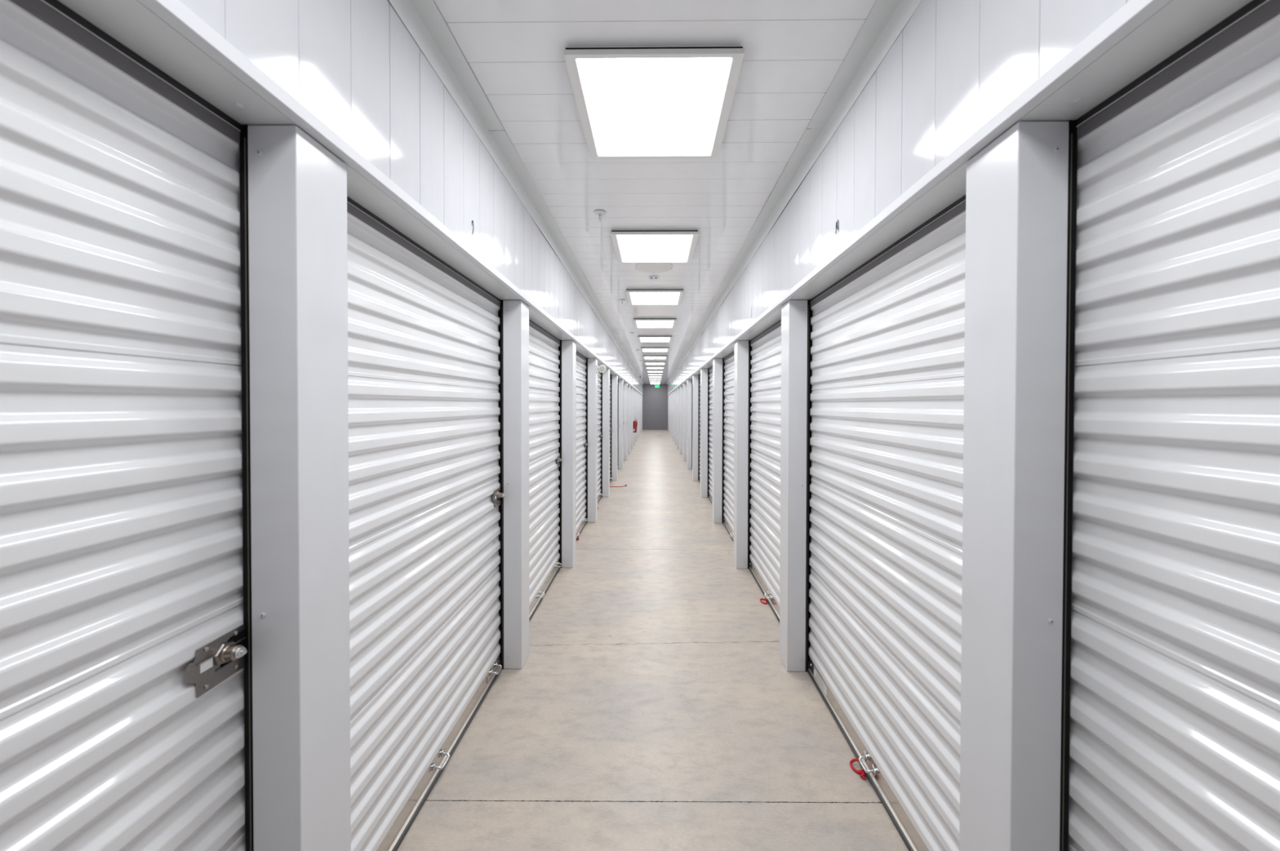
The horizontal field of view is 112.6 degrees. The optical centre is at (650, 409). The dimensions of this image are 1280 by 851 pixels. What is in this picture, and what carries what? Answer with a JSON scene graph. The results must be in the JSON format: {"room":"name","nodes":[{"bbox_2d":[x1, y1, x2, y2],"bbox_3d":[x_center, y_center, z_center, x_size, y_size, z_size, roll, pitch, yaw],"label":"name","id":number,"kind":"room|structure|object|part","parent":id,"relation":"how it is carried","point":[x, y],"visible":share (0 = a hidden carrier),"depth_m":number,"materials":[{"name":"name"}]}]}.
{"room":"self-storage corridor","nodes":[
{"label":"self-storage corridor","id":0,"kind":"room"},
{"bbox_2d":[179,0,642,393],"bbox_3d":[-0.670,0.004,12.230,0.119,2.758,26.742,0,1,1],"label":"wall","id":1,"kind":"structure","parent":0,"point":[355,65],"depth_m":1.25,"materials":[{"name":"metal"}]},
{"bbox_2d":[57,0,643,395],"bbox_3d":[-0.698,-0.742,12.220,0.200,0.032,26.739,0,1,1],"label":"trim","id":2,"kind":"structure","parent":1,"relation":"attached to","point":[167,34],"depth_m":0.83,"materials":[{"name":"paint"}]},
{"bbox_2d":[387,0,644,386],"bbox_3d":[-0.572,-1.307,12.212,0.076,0.095,26.738,0,1,1],"label":"trim","id":3,"kind":"structure","parent":1,"relation":"attached to","point":[422,19],"depth_m":1.78,"materials":[{"name":"paint"}]},
{"bbox_2d":[396,430,909,850],"bbox_3d":[0.127,1.444,12.261,1.900,0.120,26.790,0,1,1],"label":"floor","id":4,"kind":"structure","parent":0,"point":[654,704],"depth_m":2.04,"materials":[{"name":"concrete"}]},
{"bbox_2d":[239,124,351,850],"bbox_3d":[-0.848,0.452,0.990,0.194,2.110,0.191,0,1,1],"label":"pillar","id":5,"kind":"structure","parent":4,"relation":"on","point":[294,251],"depth_m":0.92,"materials":[{"name":"white metal"}]},
{"bbox_3d":[-0.900,0.451,0.991,0.090,2.110,0.191,0,1,1],"label":"guide rail","id":6,"kind":"part","parent":5,"relation":"part of","materials":[{"name":"black metal"}]},
{"bbox_2d":[346,195,506,850],"bbox_3d":[-0.863,0.437,1.749,0.090,2.122,1.403,0,1,1],"label":"door","id":7,"kind":"structure","parent":5,"relation":"attached to","point":[424,494],"depth_m":1.58,"materials":[{"name":"silver metal"}]},
{"bbox_3d":[-0.851,1.432,1.742,0.038,0.040,0.108,0,1,1],"label":"pull handle","id":8,"kind":"part","parent":7,"relation":"part of","materials":[{"name":"silver metal"}]},
{"bbox_3d":[-0.844,1.426,2.343,0.038,0.040,0.108,0,1,1],"label":"pull handle","id":9,"kind":"part","parent":7,"relation":"part of","materials":[{"name":"silver metal"}]},
{"bbox_2d":[498,300,529,669],"bbox_3d":[-0.832,0.435,2.508,0.194,2.110,0.191,0,1,1],"label":"pillar","id":10,"kind":"structure","parent":4,"relation":"on","point":[513,328],"depth_m":2.44,"materials":[{"name":"white metal"}]},
{"bbox_3d":[-0.884,0.435,2.508,0.090,2.110,0.191,0,1,1],"label":"guide rail","id":11,"kind":"part","parent":10,"relation":"part of","materials":[{"name":"black metal"}]},
{"bbox_2d":[558,340,576,568],"bbox_3d":[-0.815,0.418,4.026,0.194,2.110,0.191,0,1,1],"label":"pillar","id":12,"kind":"structure","parent":4,"relation":"on","point":[567,348],"depth_m":3.95,"materials":[{"name":"white metal"}]},
{"bbox_2d":[528,319,564,622],"bbox_3d":[-0.846,0.420,3.267,0.090,2.122,1.403,0,1,1],"label":"door","id":13,"kind":"structure","parent":12,"relation":"attached to","point":[544,460],"depth_m":3.39,"materials":[{"name":"silver metal"}]},
{"bbox_3d":[-0.834,1.416,3.260,0.038,0.040,0.108,0,1,1],"label":"pull handle","id":14,"kind":"part","parent":13,"relation":"part of","materials":[{"name":"silver metal"}]},
{"bbox_3d":[-0.867,0.418,4.026,0.090,2.110,0.191,0,1,1],"label":"guide rail","id":15,"kind":"part","parent":12,"relation":"part of","materials":[{"name":"black metal"}]},
{"bbox_2d":[575,351,589,542],"bbox_3d":[-0.829,0.404,4.785,0.090,2.122,1.403,0,1,1],"label":"door","id":16,"kind":"structure","parent":12,"relation":"attached to","point":[581,444],"depth_m":5.09,"materials":[{"name":"silver metal"}]},
{"bbox_2d":[586,358,597,523],"bbox_3d":[-0.798,0.401,5.543,0.194,2.110,0.191,0,1,1],"label":"pillar","id":17,"kind":"structure","parent":4,"relation":"on","point":[591,363],"depth_m":5.47,"materials":[{"name":"white metal"}]},
{"bbox_3d":[-0.850,0.401,5.544,0.090,2.110,0.191,0,1,1],"label":"guide rail","id":18,"kind":"part","parent":17,"relation":"part of","materials":[{"name":"black metal"}]},
{"bbox_2d":[596,364,605,373],"bbox_3d":[-0.637,-0.519,5.526,0.123,0.107,0.078,0,1,1],"label":"sensor","id":19,"kind":"object","parent":17,"relation":"attached to","point":[602,368],"visible":1,"depth_m":5.50,"materials":[{"name":"white plastic"}]},
{"bbox_2d":[601,368,609,497],"bbox_3d":[-0.781,0.385,7.061,0.194,2.110,0.191,0,1,1],"label":"pillar","id":20,"kind":"structure","parent":4,"relation":"on","point":[605,375],"depth_m":6.99,"materials":[{"name":"white metal"}]},
{"bbox_2d":[597,371,603,503],"bbox_3d":[-0.812,0.387,6.303,0.090,2.122,1.403,0,1,1],"label":"door","id":21,"kind":"structure","parent":20,"relation":"attached to","point":[599,380],"depth_m":6.79,"materials":[{"name":"silver metal"}]},
{"bbox_3d":[-0.834,0.385,7.062,0.090,2.110,0.191,0,1,1],"label":"guide rail","id":22,"kind":"part","parent":20,"relation":"part of","materials":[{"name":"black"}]},
{"bbox_2d":[609,373,613,482],"bbox_3d":[-0.796,0.370,7.820,0.090,2.122,1.403,0,1,1],"label":"door","id":23,"kind":"structure","parent":20,"relation":"attached to","point":[611,429],"depth_m":8.45,"materials":[{"name":"silver metal"}]},
{"bbox_2d":[610,374,617,480],"bbox_3d":[-0.765,0.368,8.579,0.194,2.110,0.191,0,1,1],"label":"pillar","id":24,"kind":"structure","parent":4,"relation":"on","point":[614,393],"depth_m":8.50,"materials":[{"name":"white metal"}]},
{"bbox_3d":[-0.817,0.368,8.580,0.090,2.110,0.191,0,1,1],"label":"guide rail","id":25,"kind":"part","parent":24,"relation":"part of","materials":[{"name":"black metal"}]},
{"bbox_2d":[617,379,623,469],"bbox_3d":[-0.748,0.351,10.097,0.194,2.110,0.191,0,1,1],"label":"pillar","id":26,"kind":"structure","parent":4,"relation":"on","point":[620,382],"depth_m":10.02,"materials":[{"name":"white metal"}]},
{"bbox_3d":[-0.800,0.351,10.097,0.090,2.110,0.191,0,1,1],"label":"guide rail","id":27,"kind":"part","parent":26,"relation":"part of","materials":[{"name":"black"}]},
{"bbox_2d":[622,382,627,460],"bbox_3d":[-0.731,0.335,11.615,0.194,2.110,0.191,0,1,1],"label":"pillar","id":28,"kind":"structure","parent":4,"relation":"on","point":[625,384],"depth_m":11.54,"materials":[{"name":"white metal"}]},
{"bbox_2d":[627,385,631,453],"bbox_3d":[-0.715,0.318,13.133,0.194,2.110,0.191,0,1,1],"label":"pillar","id":29,"kind":"structure","parent":4,"relation":"on","point":[628,386],"depth_m":13.06,"materials":[{"name":"white metal"}]},
{"bbox_2d":[630,387,633,448],"bbox_3d":[-0.698,0.301,14.650,0.194,2.110,0.191,0,1,1],"label":"pillar","id":30,"kind":"structure","parent":4,"relation":"on","point":[632,388],"depth_m":14.58,"materials":[{"name":"white metal"}]},
{"bbox_2d":[632,418,637,432],"bbox_3d":[-0.535,0.538,14.652,0.126,0.518,0.126,0,1,-37],"label":"fire extinguisher","id":31,"kind":"object","parent":30,"relation":"attached to","point":[634,423],"visible":1,"depth_m":14.61,"materials":[{"name":"red metal"}]},
{"bbox_2d":[633,389,635,444],"bbox_3d":[-0.681,0.284,16.168,0.194,2.110,0.191,0,1,1],"label":"pillar","id":32,"kind":"structure","parent":4,"relation":"on","point":[633,389],"depth_m":16.09,"materials":[{"name":"white metal"}]},
{"bbox_2d":[635,390,636,441],"bbox_3d":[-0.664,0.268,17.686,0.194,2.110,0.191,0,1,1],"label":"pillar","id":33,"kind":"structure","parent":4,"relation":"on","point":[635,390],"depth_m":17.61,"materials":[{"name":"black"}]},
{"bbox_2d":[636,391,638,438],"bbox_3d":[-0.648,0.251,19.204,0.194,2.110,0.191,0,1,1],"label":"pillar","id":34,"kind":"structure","parent":4,"relation":"on","point":[637,392],"depth_m":19.13,"materials":[{"name":"white metal"}]},
{"bbox_2d":[638,392,639,435],"bbox_3d":[-0.631,0.234,20.721,0.194,2.110,0.191,0,1,1],"label":"pillar","id":35,"kind":"structure","parent":4,"relation":"on","point":[638,393],"depth_m":20.67,"materials":[{"name":"white metal"}]},
{"bbox_2d":[640,393,640,434],"bbox_3d":[-0.614,0.218,22.239,0.194,2.110,0.191,0,1,1],"label":"pillar","id":36,"kind":"structure","parent":4,"relation":"on","point":[640,393],"depth_m":22.16,"materials":[{"name":"white metal"}]},
{"bbox_2d":[640,394,641,431],"bbox_3d":[-0.598,0.201,23.757,0.194,2.110,0.191,0,1,1],"label":"pillar","id":37,"kind":"structure","parent":4,"relation":"on","point":[641,394],"depth_m":23.68,"materials":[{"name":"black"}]},
{"bbox_2d":[641,395,642,430],"bbox_3d":[-0.581,0.184,25.275,0.194,2.110,0.191,0,1,1],"label":"pillar","id":38,"kind":"structure","parent":4,"relation":"on","point":[642,395],"depth_m":25.20,"materials":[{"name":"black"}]},
{"bbox_2d":[667,395,668,430],"bbox_3d":[1.127,0.188,25.256,0.194,2.110,0.191,0,1,1],"label":"pillar","id":39,"kind":"structure","parent":4,"relation":"on","point":[668,395],"depth_m":25.18,"materials":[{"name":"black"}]},
{"bbox_2d":[668,394,669,431],"bbox_3d":[1.110,0.205,23.738,0.194,2.110,0.191,0,1,1],"label":"pillar","id":40,"kind":"structure","parent":4,"relation":"on","point":[668,394],"depth_m":23.67,"materials":[{"name":"white metal"}]},
{"bbox_2d":[669,393,671,434],"bbox_3d":[1.093,0.221,22.221,0.194,2.110,0.191,0,1,1],"label":"pillar","id":41,"kind":"structure","parent":4,"relation":"on","point":[669,393],"depth_m":22.14,"materials":[{"name":"white metal"}]},
{"bbox_2d":[671,392,671,435],"bbox_3d":[1.077,0.238,20.703,0.194,2.110,0.191,0,1,1],"label":"pillar","id":42,"kind":"structure","parent":4,"relation":"on","point":[671,393],"depth_m":20.63,"materials":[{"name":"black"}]},
{"bbox_2d":[671,391,673,438],"bbox_3d":[1.060,0.255,19.185,0.194,2.110,0.191,0,1,1],"label":"pillar","id":43,"kind":"structure","parent":4,"relation":"on","point":[672,392],"depth_m":19.11,"materials":[{"name":"white metal"}]},
{"bbox_2d":[673,390,675,441],"bbox_3d":[1.043,0.272,17.667,0.194,2.110,0.191,0,1,1],"label":"pillar","id":44,"kind":"structure","parent":4,"relation":"on","point":[673,390],"depth_m":17.59,"materials":[{"name":"white metal"}]},
{"bbox_2d":[675,389,677,444],"bbox_3d":[1.027,0.288,16.149,0.194,2.110,0.191,0,1,1],"label":"pillar","id":45,"kind":"structure","parent":4,"relation":"on","point":[676,390],"depth_m":16.07,"materials":[{"name":"white metal"}]},
{"bbox_2d":[676,387,679,448],"bbox_3d":[1.010,0.305,14.632,0.194,2.110,0.191,0,1,1],"label":"pillar","id":46,"kind":"structure","parent":4,"relation":"on","point":[678,388],"depth_m":14.56,"materials":[{"name":"white metal"}]},
{"bbox_2d":[679,385,683,454],"bbox_3d":[0.993,0.322,13.114,0.194,2.110,0.191,0,1,1],"label":"pillar","id":47,"kind":"structure","parent":4,"relation":"on","point":[681,386],"depth_m":13.04,"materials":[{"name":"white metal"}]},
{"bbox_2d":[682,382,687,461],"bbox_3d":[0.977,0.338,11.596,0.194,2.110,0.191,0,1,1],"label":"pillar","id":48,"kind":"structure","parent":4,"relation":"on","point":[685,384],"depth_m":11.52,"materials":[{"name":"white metal"}]},
{"bbox_2d":[686,379,692,469],"bbox_3d":[0.960,0.355,10.078,0.194,2.110,0.191,0,1,1],"label":"pillar","id":49,"kind":"structure","parent":4,"relation":"on","point":[689,404],"depth_m":10.00,"materials":[{"name":"white metal"}]},
{"bbox_3d":[1.012,0.355,10.078,0.090,2.110,0.191,0,1,1],"label":"guide rail","id":50,"kind":"part","parent":49,"relation":"part of","materials":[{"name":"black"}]},
{"bbox_2d":[692,374,699,480],"bbox_3d":[0.943,0.372,8.560,0.194,2.110,0.191,0,1,1],"label":"pillar","id":51,"kind":"structure","parent":4,"relation":"on","point":[695,379],"depth_m":8.49,"materials":[{"name":"white metal"}]},
{"bbox_3d":[0.995,0.372,8.560,0.090,2.110,0.191,0,1,1],"label":"guide rail","id":52,"kind":"part","parent":51,"relation":"part of","materials":[{"name":"black"}]},
{"bbox_2d":[700,368,708,497],"bbox_3d":[0.926,0.389,7.042,0.194,2.110,0.191,0,1,1],"label":"pillar","id":53,"kind":"structure","parent":4,"relation":"on","point":[704,372],"depth_m":6.97,"materials":[{"name":"white metal"}]},
{"bbox_2d":[698,374,700,483],"bbox_3d":[0.958,0.374,7.801,0.090,2.122,1.403,0,1,1],"label":"door","id":54,"kind":"structure","parent":53,"relation":"attached to","point":[700,375],"depth_m":8.44,"materials":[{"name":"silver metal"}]},
{"bbox_3d":[0.979,0.389,7.042,0.090,2.110,0.191,0,1,1],"label":"guide rail","id":55,"kind":"part","parent":53,"relation":"part of","materials":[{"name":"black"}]},
{"bbox_2d":[707,366,712,505],"bbox_3d":[0.941,0.391,6.283,0.090,2.122,1.403,0,1,1],"label":"door","id":56,"kind":"structure","parent":53,"relation":"attached to","point":[710,370],"depth_m":6.75,"materials":[{"name":"silver metal"}]},
{"bbox_2d":[712,358,724,523],"bbox_3d":[0.910,0.405,5.525,0.194,2.110,0.191,0,1,1],"label":"pillar","id":57,"kind":"structure","parent":4,"relation":"on","point":[717,363],"depth_m":5.45,"materials":[{"name":"white metal"}]},
{"bbox_3d":[0.962,0.405,5.524,0.090,2.110,0.191,0,1,1],"label":"guide rail","id":58,"kind":"part","parent":57,"relation":"part of","materials":[{"name":"black metal"}]},
{"bbox_2d":[733,340,751,568],"bbox_3d":[0.893,0.422,4.007,0.194,2.110,0.191,0,1,1],"label":"pillar","id":59,"kind":"structure","parent":4,"relation":"on","point":[742,366],"depth_m":3.94,"materials":[{"name":"white metal"}]},
{"bbox_2d":[722,351,734,542],"bbox_3d":[0.924,0.407,4.765,0.090,2.122,1.403,0,1,1],"label":"door","id":60,"kind":"structure","parent":59,"relation":"attached to","point":[728,515],"depth_m":5.09,"materials":[{"name":"silver metal"}]},
{"bbox_3d":[0.945,0.422,4.006,0.090,2.110,0.191,0,1,1],"label":"guide rail","id":61,"kind":"part","parent":59,"relation":"part of","materials":[{"name":"black metal"}]},
{"bbox_2d":[748,320,781,622],"bbox_3d":[0.907,0.424,3.248,0.090,2.122,1.403,0,1,1],"label":"door","id":62,"kind":"structure","parent":59,"relation":"attached to","point":[766,353],"depth_m":3.39,"materials":[{"name":"silver metal"}]},
{"bbox_3d":[0.891,1.419,3.247,0.038,0.040,0.108,0,1,1],"label":"pull handle","id":63,"kind":"part","parent":62,"relation":"part of","materials":[{"name":"silver metal"}]},
{"bbox_2d":[760,595,767,604],"bbox_3d":[0.869,1.460,3.285,0.048,0.049,0.084,0,1,1],"label":"pull cord","id":64,"kind":"object","parent":4,"relation":"on","point":[765,599],"visible":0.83,"depth_m":3.27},
{"bbox_2d":[779,300,812,672],"bbox_3d":[0.876,0.439,2.489,0.194,2.110,0.191,0,1,1],"label":"pillar","id":65,"kind":"structure","parent":4,"relation":"on","point":[796,315],"depth_m":2.42,"materials":[{"name":"white metal"}]},
{"bbox_3d":[0.929,0.439,2.488,0.090,2.110,0.191,0,1,1],"label":"guide rail","id":66,"kind":"part","parent":65,"relation":"part of","materials":[{"name":"black metal"}]},
{"bbox_2d":[849,758,866,779],"bbox_3d":[0.857,1.475,1.765,0.033,0.051,0.088,0,1,-13],"label":"pull cord","id":67,"kind":"object","parent":4,"relation":"on","point":[862,774],"visible":0.98,"depth_m":1.76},
{"bbox_2d":[959,120,1077,850],"bbox_3d":[0.860,0.455,0.971,0.194,2.110,0.191,0,1,1],"label":"pillar","id":68,"kind":"structure","parent":4,"relation":"on","point":[1021,188],"depth_m":0.90,"materials":[{"name":"white metal"}]},
{"bbox_2d":[807,195,965,850],"bbox_3d":[0.891,0.441,1.730,0.090,2.122,1.403,0,1,1],"label":"door","id":69,"kind":"structure","parent":68,"relation":"attached to","point":[887,337],"depth_m":1.55,"materials":[{"name":"silver metal"}]},
{"bbox_3d":[0.898,1.439,2.388,0.005,0.060,0.068,0,1,1],"label":"corner plate","id":70,"kind":"part","parent":69,"relation":"part of","materials":[{"name":"grey metal"}]},
{"bbox_3d":[0.875,1.436,1.729,0.038,0.040,0.108,0,1,1],"label":"pull handle","id":71,"kind":"part","parent":69,"relation":"part of","materials":[{"name":"silver metal"}]},
{"bbox_3d":[0.912,0.455,0.971,0.090,2.110,0.191,0,1,1],"label":"guide rail","id":72,"kind":"part","parent":68,"relation":"part of","materials":[{"name":"black metal"}]},
{"bbox_2d":[433,0,876,384],"bbox_3d":[0.133,-1.368,12.206,1.486,0.031,26.743,0,1,1],"label":"ceiling","id":73,"kind":"structure","parent":0,"point":[794,50],"depth_m":1.82,"materials":[{"name":"paint"}]},
{"bbox_2d":[593,209,606,220],"bbox_3d":[-0.321,-1.225,2.705,0.079,0.049,0.079,0,1,1],"label":"sprinkler head","id":74,"kind":"object","parent":73,"relation":"attached to","point":[597,212],"visible":1,"depth_m":2.69},
{"bbox_2d":[648,275,659,281],"bbox_3d":[0.031,-1.247,4.076,0.102,0.033,0.102,0,1,1],"label":"ceiling detector","id":75,"kind":"object","parent":73,"relation":"attached to","point":[653,278],"visible":1,"depth_m":4.05,"materials":[{"name":"white plastic"}]},
{"bbox_2d":[564,44,744,158],"bbox_3d":[0.015,-1.219,1.743,0.609,0.036,0.609,0,1,1],"label":"recessed light","id":76,"kind":"object","parent":73,"relation":"in","point":[661,101],"visible":1,"depth_m":1.65,"materials":[{"name":"white plastic"}]},
{"bbox_2d":[635,262,673,273],"bbox_3d":[0.032,-1.256,3.776,0.336,0.007,0.336,0,1,1],"label":"ceiling plate","id":77,"kind":"object","parent":73,"relation":"attached to","point":[664,267],"visible":0.8,"depth_m":3.79,"materials":[{"name":"white plastic"}]},
{"bbox_2d":[610,229,698,263],"bbox_3d":[0.031,-1.236,3.260,0.609,0.036,0.609,0,1,1],"label":"recessed light","id":78,"kind":"object","parent":73,"relation":"in","point":[630,246],"visible":1,"depth_m":3.17,"materials":[{"name":"white plastic"}]},
{"bbox_2d":[617,235,692,262],"bbox_3d":[0.031,-1.224,3.261,0.527,0.001,0.565,0,1,1],"label":"diffuser","id":79,"kind":"object","parent":78,"relation":"attached to","point":[633,248],"depth_m":3.23,"materials":[{"name":"white plastic"}]},
{"bbox_2d":[626,288,684,305],"bbox_3d":[0.048,-1.253,4.778,0.609,0.036,0.609,0,1,1],"label":"recessed light","id":80,"kind":"object","parent":73,"relation":"in","point":[635,296],"visible":1,"depth_m":4.70,"materials":[{"name":"white plastic"}]},
{"bbox_2d":[630,292,679,304],"bbox_3d":[0.048,-1.241,4.778,0.527,0.001,0.565,0,1,1],"label":"diffuser","id":81,"kind":"object","parent":80,"relation":"attached to","point":[637,298],"depth_m":4.77,"materials":[{"name":"white plastic"}]},
{"bbox_2d":[633,318,676,328],"bbox_3d":[0.065,-1.269,6.296,0.609,0.036,0.609,0,1,1],"label":"recessed light","id":82,"kind":"object","parent":73,"relation":"in","point":[638,322],"visible":1,"depth_m":6.20,"materials":[{"name":"white plastic"}]},
{"bbox_2d":[636,320,673,327],"bbox_3d":[0.065,-1.258,6.296,0.527,0.001,0.565,0,1,1],"label":"diffuser","id":83,"kind":"object","parent":82,"relation":"attached to","point":[640,323],"depth_m":6.26,"materials":[{"name":"white plastic"}]},
{"bbox_2d":[637,335,672,342],"bbox_3d":[0.082,-1.286,7.814,0.609,0.036,0.609,0,1,1],"label":"recessed light","id":84,"kind":"object","parent":73,"relation":"in","point":[642,339],"visible":1,"depth_m":7.74,"materials":[{"name":"white plastic"}]},
{"bbox_2d":[640,337,669,342],"bbox_3d":[0.082,-1.274,7.814,0.527,0.001,0.565,0,1,1],"label":"diffuser","id":85,"kind":"object","parent":84,"relation":"attached to","point":[642,340],"depth_m":7.83,"materials":[{"name":"white plastic"}]},
{"bbox_2d":[640,346,669,352],"bbox_3d":[0.098,-1.303,9.332,0.609,0.036,0.609,0,1,1],"label":"recessed light","id":86,"kind":"object","parent":73,"relation":"in","point":[644,349],"visible":1,"depth_m":9.23,"materials":[{"name":"white plastic"}]},
{"bbox_2d":[642,348,667,351],"bbox_3d":[0.098,-1.291,9.332,0.527,0.001,0.565,0,1,1],"label":"diffuser","id":87,"kind":"object","parent":86,"relation":"attached to","point":[644,349],"depth_m":9.23,"materials":[{"name":"white plastic"}]},
{"bbox_2d":[642,355,667,359],"bbox_3d":[0.115,-1.319,10.850,0.609,0.036,0.609,0,1,1],"label":"recessed light","id":88,"kind":"object","parent":73,"relation":"in","point":[645,357],"visible":1,"depth_m":10.65,"materials":[{"name":"white plastic"}]},
{"bbox_2d":[644,356,665,359],"bbox_3d":[0.115,-1.308,10.850,0.527,0.001,0.565,0,1,1],"label":"diffuser","id":89,"kind":"object","parent":88,"relation":"attached to","point":[646,357],"depth_m":10.84,"materials":[{"name":"white plastic"}]},
{"bbox_2d":[644,361,666,364],"bbox_3d":[0.132,-1.336,12.367,0.609,0.036,0.609,0,1,1],"label":"recessed light","id":90,"kind":"object","parent":73,"relation":"in","point":[645,362],"visible":1,"depth_m":12.07,"materials":[{"name":"white plastic"}]},
{"bbox_2d":[645,363,664,364],"bbox_3d":[0.132,-1.325,12.367,0.527,0.001,0.565,0,1,1],"label":"diffuser","id":91,"kind":"object","parent":90,"relation":"attached to","point":[646,363],"depth_m":12.36,"materials":[{"name":"white plastic"}]},
{"bbox_2d":[645,366,664,368],"bbox_3d":[0.148,-1.353,13.885,0.609,0.036,0.609,0,1,1],"label":"recessed light","id":92,"kind":"object","parent":73,"relation":"in","point":[646,367],"visible":1,"depth_m":13.71,"materials":[{"name":"white plastic"}]},
{"bbox_2d":[646,367,663,368],"bbox_3d":[0.148,-1.341,13.885,0.527,0.001,0.565,0,1,1],"label":"diffuser","id":93,"kind":"object","parent":92,"relation":"attached to","point":[646,367],"depth_m":13.72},
{"bbox_2d":[647,373,662,375],"bbox_3d":[0.182,-1.386,16.921,0.609,0.036,0.609,0,1,1],"label":"recessed light","id":94,"kind":"object","parent":73,"relation":"in","point":[648,374],"visible":1,"depth_m":16.63,"materials":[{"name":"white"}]},
{"bbox_2d":[646,370,663,372],"bbox_3d":[0.165,-1.370,15.403,0.609,0.036,0.609,0,1,1],"label":"recessed light","id":95,"kind":"object","parent":73,"relation":"in","point":[646,371],"visible":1,"depth_m":15.21,"materials":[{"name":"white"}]},
{"bbox_2d":[648,376,662,377],"bbox_3d":[0.199,-1.403,18.439,0.609,0.036,0.609,0,1,1],"label":"recessed light","id":96,"kind":"object","parent":73,"relation":"in","point":[648,376],"visible":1,"depth_m":18.34,"materials":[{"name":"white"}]},
{"bbox_2d":[648,377,662,379],"bbox_3d":[0.215,-1.420,19.956,0.609,0.036,0.609,0,1,1],"label":"recessed light","id":97,"kind":"object","parent":73,"relation":"in","point":[649,378],"visible":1,"depth_m":19.73,"materials":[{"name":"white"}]},
{"bbox_2d":[642,384,667,430],"bbox_3d":[0.291,-0.131,25.578,1.748,2.738,0.020,0,1,1],"label":"wall","id":98,"kind":"structure","parent":0,"point":[655,401],"depth_m":25.58,"materials":[{"name":"grey paint"}]},
{"bbox_2d":[667,0,1129,393],"bbox_3d":[0.930,0.007,12.212,0.119,2.758,26.742,0,1,1],"label":"wall","id":99,"kind":"structure","parent":0,"point":[954,65],"depth_m":1.26,"materials":[{"name":"metal"}]},
{"bbox_2d":[666,0,921,385],"bbox_3d":[0.838,-1.304,12.197,0.076,0.095,26.738,0,1,1],"label":"trim","id":100,"kind":"structure","parent":99,"relation":"attached to","point":[886,19],"depth_m":1.78,"materials":[{"name":"paint"}]},
{"bbox_2d":[667,0,1252,395],"bbox_3d":[0.961,-0.738,12.202,0.200,0.032,26.739,0,1,1],"label":"trim","id":101,"kind":"structure","parent":99,"relation":"attached to","point":[1141,34],"depth_m":0.83,"materials":[{"name":"paint"}]},
{"bbox_3d":[-0.865,0.468,-0.528,0.194,2.110,0.191,0,1,1],"label":"pillar","id":102,"kind":"structure","parent":0,"visible":0},
{"bbox_2d":[0,0,247,850],"bbox_3d":[-0.879,0.454,0.231,0.090,2.122,1.403,0,1,1],"label":"door","id":103,"kind":"structure","parent":102,"relation":"attached to","point":[122,651],"depth_m":0.70,"materials":[{"name":"paint"}]},
{"bbox_3d":[0.843,0.472,-0.547,0.194,2.110,0.191,0,1,1],"label":"pillar","id":104,"kind":"structure","parent":0,"visible":0},
{"bbox_2d":[1067,0,1279,850],"bbox_3d":[0.874,0.458,0.212,0.090,2.122,1.403,0,1,1],"label":"door","id":105,"kind":"structure","parent":104,"relation":"attached to","point":[1175,722],"depth_m":0.71,"materials":[{"name":"silver metal"}]}
]}

